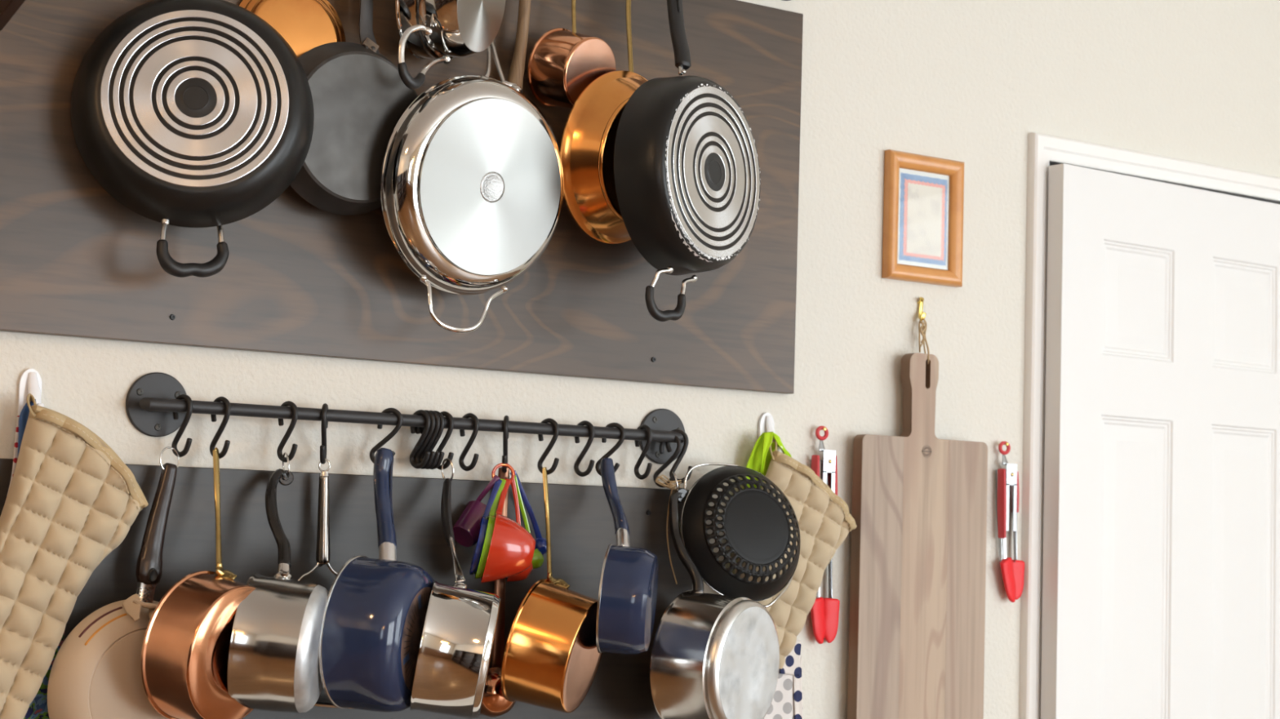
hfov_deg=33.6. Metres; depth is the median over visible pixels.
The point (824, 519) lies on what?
oven mitt
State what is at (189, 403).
s-hook
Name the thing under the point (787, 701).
towel
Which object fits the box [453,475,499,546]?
measuring cup
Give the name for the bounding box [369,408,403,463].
s-hook
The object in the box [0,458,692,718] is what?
board
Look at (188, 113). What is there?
saute pan
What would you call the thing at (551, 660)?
copper saucepan
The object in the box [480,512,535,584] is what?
bowl
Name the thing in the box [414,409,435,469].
s-hook
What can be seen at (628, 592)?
saucepan
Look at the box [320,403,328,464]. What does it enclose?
s-hook
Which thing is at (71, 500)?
oven mitt
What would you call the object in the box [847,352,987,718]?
cutting board
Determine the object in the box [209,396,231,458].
s-hook
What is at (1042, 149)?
trim
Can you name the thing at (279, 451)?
s-hook
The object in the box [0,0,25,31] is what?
bracket
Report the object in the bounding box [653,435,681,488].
s-hook
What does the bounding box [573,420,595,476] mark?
s-hook
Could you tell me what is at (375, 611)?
saucepan
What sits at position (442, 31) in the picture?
steel saucepot
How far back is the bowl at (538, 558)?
3.14 m
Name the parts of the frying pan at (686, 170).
post, helper handle, handle, post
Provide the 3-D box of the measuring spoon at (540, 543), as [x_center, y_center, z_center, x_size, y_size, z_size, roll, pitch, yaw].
[-0.167,0.231,3.174,0.081,0.127,0.020,6,-6,-40]
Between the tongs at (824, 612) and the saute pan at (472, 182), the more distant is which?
the tongs at (824, 612)
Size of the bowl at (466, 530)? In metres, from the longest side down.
0.055 x 0.055 x 0.051 m
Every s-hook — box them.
[171,394,192,457]
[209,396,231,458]
[276,400,297,462]
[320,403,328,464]
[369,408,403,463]
[408,409,431,468]
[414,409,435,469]
[419,410,439,469]
[428,410,444,469]
[435,411,453,470]
[458,413,479,471]
[502,415,509,472]
[537,417,559,475]
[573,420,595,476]
[595,422,625,475]
[634,424,652,479]
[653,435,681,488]
[665,429,692,484]
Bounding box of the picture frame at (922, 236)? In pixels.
[881,149,964,287]
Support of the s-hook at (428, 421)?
hanging from the wall rail
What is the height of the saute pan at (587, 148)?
0.495 m
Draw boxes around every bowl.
[453,500,494,546]
[468,514,488,576]
[474,513,495,579]
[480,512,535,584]
[480,667,515,717]
[506,561,533,582]
[532,548,543,568]
[534,537,546,555]
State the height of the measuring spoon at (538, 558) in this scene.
0.138 m
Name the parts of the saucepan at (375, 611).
handle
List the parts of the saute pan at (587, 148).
handle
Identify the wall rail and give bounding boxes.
[125,372,684,464]
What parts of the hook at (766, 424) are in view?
plate, hook arm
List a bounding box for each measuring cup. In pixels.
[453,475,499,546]
[468,479,502,576]
[474,478,506,579]
[480,478,535,584]
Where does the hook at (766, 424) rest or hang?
attached to the wall
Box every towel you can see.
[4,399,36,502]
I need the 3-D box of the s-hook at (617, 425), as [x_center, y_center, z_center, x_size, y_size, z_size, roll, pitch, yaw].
[-0.045,0.139,3.261,0.047,0.084,0.007,0,-5,16]
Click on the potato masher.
(322, 548)
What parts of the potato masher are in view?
mash plate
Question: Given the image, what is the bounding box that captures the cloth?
[742,431,791,488]
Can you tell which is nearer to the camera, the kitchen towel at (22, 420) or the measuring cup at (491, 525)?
the kitchen towel at (22, 420)
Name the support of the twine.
hanging from the s-hook at (677, 439)
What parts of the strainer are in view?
wire handle, wire handle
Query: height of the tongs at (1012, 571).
0.285 m
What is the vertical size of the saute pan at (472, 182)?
0.658 m
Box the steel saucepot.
[395,0,506,89]
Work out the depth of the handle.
3.17 m
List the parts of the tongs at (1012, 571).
arm, hinge plate, arm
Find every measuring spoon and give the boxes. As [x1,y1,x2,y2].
[506,478,533,582]
[510,470,546,555]
[514,475,543,568]
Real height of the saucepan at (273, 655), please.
0.346 m
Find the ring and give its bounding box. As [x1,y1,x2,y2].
[491,462,515,484]
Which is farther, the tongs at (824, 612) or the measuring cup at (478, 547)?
the tongs at (824, 612)
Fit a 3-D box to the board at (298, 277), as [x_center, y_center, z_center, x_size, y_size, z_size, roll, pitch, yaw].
[-0.760,-0.407,2.809,2.554,0.748,0.067,5,-6,-34]
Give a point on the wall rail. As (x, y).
(151, 402)
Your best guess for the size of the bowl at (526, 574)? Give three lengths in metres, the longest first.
0.051 x 0.045 x 0.021 m
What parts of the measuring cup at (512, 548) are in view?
handle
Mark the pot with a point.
(456, 646)
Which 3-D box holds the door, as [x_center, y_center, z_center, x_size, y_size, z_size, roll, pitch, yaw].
[1.035,0.679,3.951,0.735,2.021,0.096,5,-6,-37]
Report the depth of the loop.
3.66 m
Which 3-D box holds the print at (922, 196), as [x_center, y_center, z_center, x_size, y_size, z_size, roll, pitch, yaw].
[0.494,-0.244,3.693,0.110,0.153,0.001,5,-6,-34]
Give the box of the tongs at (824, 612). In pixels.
[810,426,839,644]
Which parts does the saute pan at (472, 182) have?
helper handle, handle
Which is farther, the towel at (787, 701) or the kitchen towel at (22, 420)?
the towel at (787, 701)
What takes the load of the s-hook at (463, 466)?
hanging from the wall rail
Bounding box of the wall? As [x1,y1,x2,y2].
[0,0,1279,718]
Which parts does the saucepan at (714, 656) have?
handle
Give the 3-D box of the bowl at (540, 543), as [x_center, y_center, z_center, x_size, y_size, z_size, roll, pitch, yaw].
[-0.148,0.284,3.184,0.029,0.029,0.013,4,13,-22]
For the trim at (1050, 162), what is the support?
attached to the wall
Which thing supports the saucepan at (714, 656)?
hanging from the s-hook at (677, 439)
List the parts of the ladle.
handle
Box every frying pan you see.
[47,446,179,718]
[613,0,760,321]
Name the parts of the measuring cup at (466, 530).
handle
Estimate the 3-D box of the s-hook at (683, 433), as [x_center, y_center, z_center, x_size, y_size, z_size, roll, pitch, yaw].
[0.061,0.152,3.325,0.045,0.085,0.007,1,-5,4]
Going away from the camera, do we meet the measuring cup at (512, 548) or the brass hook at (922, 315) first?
the measuring cup at (512, 548)
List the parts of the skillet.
handle, rivet plate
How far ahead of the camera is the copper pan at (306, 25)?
2.98 m
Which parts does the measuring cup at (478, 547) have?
handle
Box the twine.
[655,475,681,584]
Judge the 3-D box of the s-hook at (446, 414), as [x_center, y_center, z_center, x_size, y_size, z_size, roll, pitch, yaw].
[-0.286,0.118,3.090,0.039,0.086,0.007,-2,-6,36]
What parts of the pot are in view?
handle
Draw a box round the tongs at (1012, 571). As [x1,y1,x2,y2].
[995,440,1024,602]
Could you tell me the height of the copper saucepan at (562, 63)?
0.304 m
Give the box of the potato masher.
[297,458,355,709]
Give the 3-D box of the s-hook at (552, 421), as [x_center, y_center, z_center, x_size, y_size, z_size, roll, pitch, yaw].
[-0.138,0.131,3.192,0.039,0.086,0.007,-1,-6,32]
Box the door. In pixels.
[1040,163,1279,718]
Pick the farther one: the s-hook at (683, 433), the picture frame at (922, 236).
the picture frame at (922, 236)
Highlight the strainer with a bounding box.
[680,462,800,608]
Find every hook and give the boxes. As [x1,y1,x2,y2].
[17,368,44,416]
[758,413,783,453]
[916,297,926,321]
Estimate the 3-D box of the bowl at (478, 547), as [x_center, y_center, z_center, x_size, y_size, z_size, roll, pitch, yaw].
[-0.214,0.273,3.061,0.047,0.092,0.082,13,-6,-5]
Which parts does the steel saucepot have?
loop handle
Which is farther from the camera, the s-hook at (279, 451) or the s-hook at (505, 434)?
the s-hook at (505, 434)
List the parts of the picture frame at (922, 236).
frame rail, frame rail, frame rail, frame rail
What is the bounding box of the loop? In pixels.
[918,320,929,364]
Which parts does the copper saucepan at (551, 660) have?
handle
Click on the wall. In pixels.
(968, 82)
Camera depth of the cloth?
3.43 m
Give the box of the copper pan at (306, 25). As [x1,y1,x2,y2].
[239,0,346,57]
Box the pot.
[409,457,501,718]
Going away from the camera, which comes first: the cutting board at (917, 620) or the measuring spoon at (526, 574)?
the measuring spoon at (526, 574)
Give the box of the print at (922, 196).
[898,172,947,266]
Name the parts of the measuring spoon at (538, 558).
handle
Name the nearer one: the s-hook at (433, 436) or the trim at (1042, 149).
the s-hook at (433, 436)
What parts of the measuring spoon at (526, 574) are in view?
handle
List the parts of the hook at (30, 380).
hook arm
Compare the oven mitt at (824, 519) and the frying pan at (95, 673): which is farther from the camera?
the oven mitt at (824, 519)
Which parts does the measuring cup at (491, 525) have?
handle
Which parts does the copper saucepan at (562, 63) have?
handle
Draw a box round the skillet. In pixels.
[289,0,417,215]
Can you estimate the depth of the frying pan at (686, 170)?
3.13 m
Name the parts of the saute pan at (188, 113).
post, helper handle, post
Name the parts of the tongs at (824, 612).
arm, hinge plate, arm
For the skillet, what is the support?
hanging from the board at (298, 277)
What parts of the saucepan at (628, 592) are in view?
handle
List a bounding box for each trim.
[1018,132,1279,718]
[1048,161,1279,204]
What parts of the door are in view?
panel, panel, panel, panel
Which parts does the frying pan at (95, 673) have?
handle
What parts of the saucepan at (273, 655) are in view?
handle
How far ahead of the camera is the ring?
3.13 m
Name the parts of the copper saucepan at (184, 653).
handle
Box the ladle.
[480,466,515,717]
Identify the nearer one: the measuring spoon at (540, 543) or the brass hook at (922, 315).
the measuring spoon at (540, 543)
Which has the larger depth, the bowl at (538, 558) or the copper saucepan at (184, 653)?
the bowl at (538, 558)
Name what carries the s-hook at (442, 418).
hanging from the wall rail
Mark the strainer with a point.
(756, 528)
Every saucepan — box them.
[141,447,255,718]
[226,452,328,713]
[318,448,434,712]
[500,466,602,713]
[527,0,615,108]
[595,457,657,655]
[649,471,779,718]
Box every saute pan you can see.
[71,0,314,277]
[380,37,564,333]
[560,0,647,244]
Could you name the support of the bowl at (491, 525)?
on the measuring cup at (491, 525)
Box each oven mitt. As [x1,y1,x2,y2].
[0,393,148,718]
[734,437,857,668]
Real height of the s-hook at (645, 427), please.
0.086 m
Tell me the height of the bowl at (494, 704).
0.073 m
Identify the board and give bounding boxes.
[0,0,803,394]
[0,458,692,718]
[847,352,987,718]
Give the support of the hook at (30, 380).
attached to the wall

